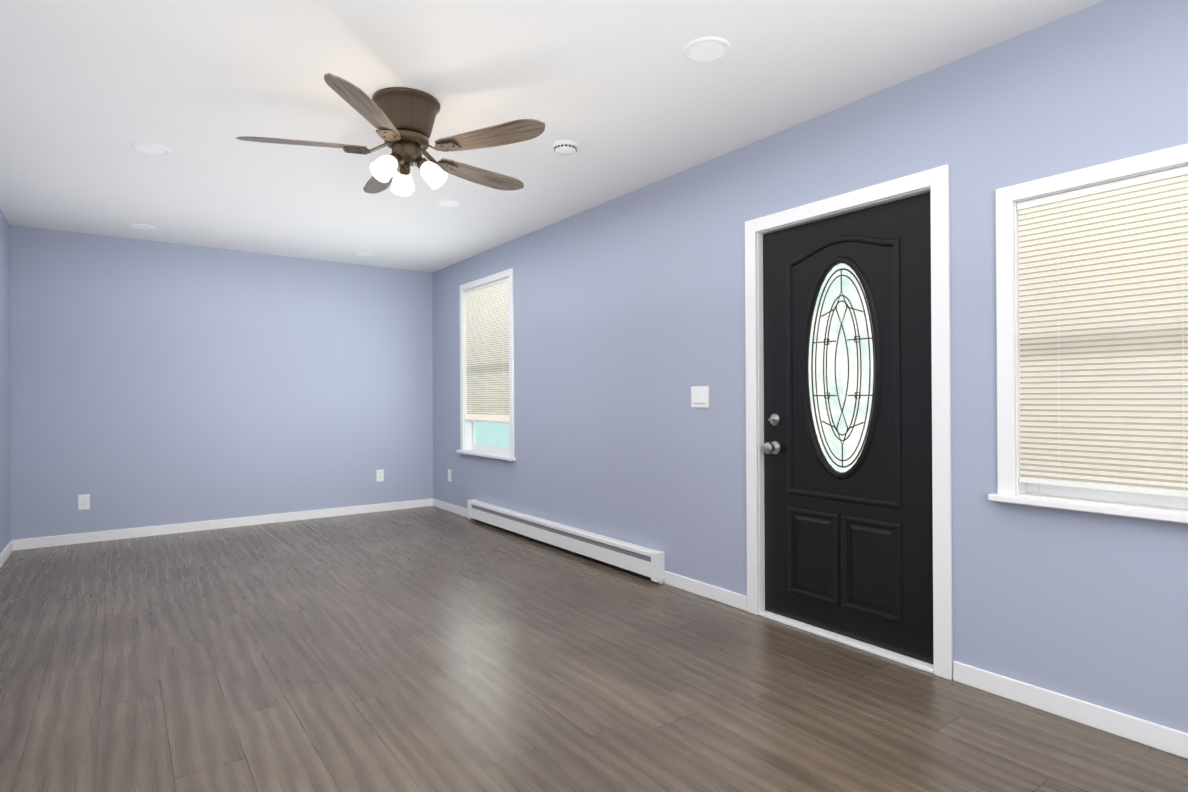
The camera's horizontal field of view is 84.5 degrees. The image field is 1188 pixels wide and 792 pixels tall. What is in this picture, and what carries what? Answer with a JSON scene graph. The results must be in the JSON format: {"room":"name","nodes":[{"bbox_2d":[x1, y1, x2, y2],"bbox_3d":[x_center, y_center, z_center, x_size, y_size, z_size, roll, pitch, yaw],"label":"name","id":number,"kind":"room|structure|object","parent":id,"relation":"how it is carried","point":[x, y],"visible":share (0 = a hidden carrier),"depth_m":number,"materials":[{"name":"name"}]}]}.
{"room":"empty living room","nodes":[
{"label":"empty living room","id":0,"kind":"room"},
{"bbox_2d":[0,210,10,553],"bbox_3d":[-1.987,-0.082,1.520,0.150,2.390,8.010,0,0,-36],"label":"wall","id":1,"kind":"structure","parent":0,"point":[5,501],"depth_m":4.58,"materials":[{"name":"paint"}]},
{"bbox_2d":[0,540,15,567],"bbox_3d":[-1.914,1.075,1.563,0.021,0.076,8.014,0,0,-36],"label":"baseboard","id":2,"kind":"structure","parent":1,"relation":"attached to","point":[11,546],"depth_m":4.56,"materials":[{"name":"white wood"}]},
{"bbox_2d":[10,225,432,539],"bbox_3d":[-3.014,-0.066,5.819,3.550,2.390,0.150,0,0,-36],"label":"wall","id":3,"kind":"structure","parent":0,"point":[153,383],"depth_m":5.53,"materials":[{"name":"paint"}]},
{"bbox_2d":[78,494,89,509],"bbox_3d":[-3.933,0.817,5.046,0.070,0.115,0.008,0,0,-36],"label":"electrical outlet","id":4,"kind":"object","parent":3,"relation":"attached to","point":[83,501],"visible":1,"depth_m":5.04,"materials":[{"name":"white plastic"}]},
{"bbox_2d":[16,498,431,549],"bbox_3d":[-2.947,1.091,5.758,3.228,0.076,0.017,0,0,-36],"label":"baseboard","id":5,"kind":"structure","parent":3,"relation":"attached to","point":[21,544],"depth_m":5.52,"materials":[{"name":"white wood"}]},
{"bbox_2d":[376,469,383,481],"bbox_3d":[-2.088,0.776,6.390,0.070,0.115,0.008,0,0,-36],"label":"electrical outlet","id":6,"kind":"object","parent":3,"relation":"attached to","point":[379,475],"visible":1,"depth_m":6.39,"materials":[{"name":"white plastic"}]},
{"bbox_2d":[0,0,1103,272],"bbox_3d":[-0.619,-1.331,2.524,3.550,0.100,8.310,0,0,-36],"label":"ceiling","id":7,"kind":"structure","parent":0,"point":[626,96],"depth_m":2.79,"materials":[{"name":"white paint"}]},
{"bbox_2d":[126,223,154,229],"bbox_3d":[-3.371,-1.258,4.868,0.178,0.007,0.178,0,0,-36],"label":"recessed light","id":8,"kind":"object","parent":7,"relation":"in","point":[139,226],"visible":0.92,"depth_m":4.85,"materials":[{"name":"white plastic"}]},
{"bbox_2d":[130,142,171,155],"bbox_3d":[-2.276,-1.267,3.364,0.178,0.007,0.178,0,0,-36],"label":"recessed light","id":9,"kind":"object","parent":7,"relation":"in","point":[150,149],"visible":1,"depth_m":3.35,"materials":[{"name":"white plastic"}]},
{"bbox_2d":[353,252,373,256],"bbox_3d":[-2.053,-1.262,5.827,0.178,0.007,0.178,0,0,-36],"label":"recessed light","id":10,"kind":"object","parent":7,"relation":"in","point":[365,254],"visible":0.98,"depth_m":5.82,"materials":[{"name":"white plastic"}]},
{"bbox_2d":[236,73,545,195],"bbox_3d":[-0.825,-1.081,2.898,1.288,0.397,1.264,0,0,-36],"label":"ceiling fan","id":11,"kind":"object","parent":7,"relation":"hanging from","point":[401,120],"visible":1,"depth_m":2.76,"materials":[{"name":"brown wood"}]},
{"bbox_2d":[435,199,462,207],"bbox_3d":[-0.958,-1.272,4.324,0.178,0.007,0.178,0,0,-36],"label":"recessed light","id":12,"kind":"object","parent":7,"relation":"in","point":[450,203],"visible":1,"depth_m":4.32,"materials":[{"name":"white plastic"}]},
{"bbox_2d":[552,140,578,155],"bbox_3d":[-0.146,-1.262,3.344,0.136,0.040,0.136,0,0,-36],"label":"smoke detector","id":13,"kind":"object","parent":7,"relation":"attached to","point":[565,147],"visible":1,"depth_m":3.31,"materials":[{"name":"white plastic"}]},
{"bbox_2d":[683,36,730,62],"bbox_3d":[0.419,-1.284,2.432,0.178,0.007,0.178,0,0,-36],"label":"recessed light","id":14,"kind":"object","parent":7,"relation":"in","point":[706,49],"visible":1,"depth_m":2.42,"materials":[{"name":"white plastic"}]},
{"bbox_2d":[0,506,1187,791],"bbox_3d":[-0.606,1.158,2.518,3.550,0.100,8.310,0,0,-36],"label":"floor","id":15,"kind":"structure","parent":0,"point":[430,648],"depth_m":2.49,"materials":[{"name":"brown wood"}]},
{"bbox_2d":[468,499,664,583],"bbox_3d":[-0.359,1.021,4.875,0.068,0.185,2.550,0,0,-36],"label":"baseboard heater","id":16,"kind":"object","parent":15,"relation":"on","point":[638,559],"visible":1,"depth_m":4.51,"materials":[{"name":"white metal"}]},
{"bbox_2d":[432,0,1187,732],"bbox_3d":[0.762,-0.091,3.521,0.150,2.390,8.010,0,0,-36],"label":"wall","id":17,"kind":"structure","parent":0,"point":[628,320],"depth_m":2.84,"materials":[{"name":"paint"}]},
{"bbox_2d":[448,469,450,481],"bbox_3d":[-1.408,0.772,6.371,0.008,0.115,0.070,0,0,-36],"label":"outlet","id":18,"kind":"object","parent":17,"relation":"attached to","point":[449,474],"visible":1,"depth_m":6.36,"materials":[{"name":"white plastic"}]},
{"bbox_2d":[432,498,467,517],"bbox_3d":[-1.359,1.084,6.303,0.017,0.076,0.936,0,0,-36],"label":"baseboard","id":19,"kind":"structure","parent":17,"relation":"attached to","point":[455,509],"depth_m":6.33,"materials":[{"name":"white wood"}]},
{"bbox_2d":[456,268,515,460],"bbox_3d":[-0.907,-0.252,5.771,0.200,1.576,1.044,0,0,-36],"label":"window","id":20,"kind":"structure","parent":17,"relation":"in","point":[490,440],"depth_m":5.83,"materials":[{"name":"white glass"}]},
{"bbox_2d":[464,278,508,423],"bbox_3d":[-0.936,-0.373,5.751,0.028,1.210,0.882,0,0,-36],"label":"window blind","id":21,"kind":"object","parent":20,"relation":"attached to","point":[487,345],"visible":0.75,"depth_m":5.74,"materials":[{"name":"white"}]},
{"bbox_2d":[691,386,708,407],"bbox_3d":[0.585,0.005,3.627,0.012,0.118,0.132,0,0,-36],"label":"light switch","id":22,"kind":"object","parent":17,"relation":"attached to","point":[699,396],"visible":1,"depth_m":3.62,"materials":[{"name":"white plastic"}]},
{"bbox_2d":[664,571,746,610],"bbox_3d":[0.602,1.067,3.609,0.013,0.076,0.628,0,0,-36],"label":"baseboard","id":23,"kind":"structure","parent":17,"relation":"attached to","point":[734,599],"depth_m":3.58,"materials":[{"name":"white wood"}]},
{"bbox_2d":[763,192,933,664],"bbox_3d":[1.108,0.132,2.956,0.117,1.902,0.874,0,0,-36],"label":"door","id":24,"kind":"structure","parent":17,"relation":"in","point":[847,447],"depth_m":2.92,"materials":[{"name":"black paint"}]},
{"bbox_2d":[745,164,952,679],"bbox_3d":[1.141,0.102,2.986,0.167,1.996,1.014,0,0,-36],"label":"door frame","id":25,"kind":"structure","parent":17,"relation":"in","point":[935,182],"depth_m":2.71,"materials":[{"name":"white wood"}]},
{"bbox_2d":[953,661,1187,758],"bbox_3d":[2.218,1.053,1.391,0.017,0.076,2.812,0,0,-36],"label":"baseboard","id":26,"kind":"structure","parent":17,"relation":"attached to","point":[1150,734],"depth_m":2.20,"materials":[{"name":"white wood"}]},
{"bbox_2d":[988,143,1187,523],"bbox_3d":[1.827,-0.186,2.015,0.200,1.146,1.064,0,0,-36],"label":"window","id":27,"kind":"structure","parent":17,"relation":"in","point":[1012,489],"depth_m":2.34,"materials":[{"name":"white wood"}]},
{"bbox_2d":[1017,166,1187,496],"bbox_3d":[1.800,-0.195,1.995,0.028,1.004,0.902,0,0,-36],"label":"window blind","id":28,"kind":"object","parent":27,"relation":"attached to","point":[1103,316],"visible":1,"depth_m":2.15,"materials":[{"name":"white"}]}
]}

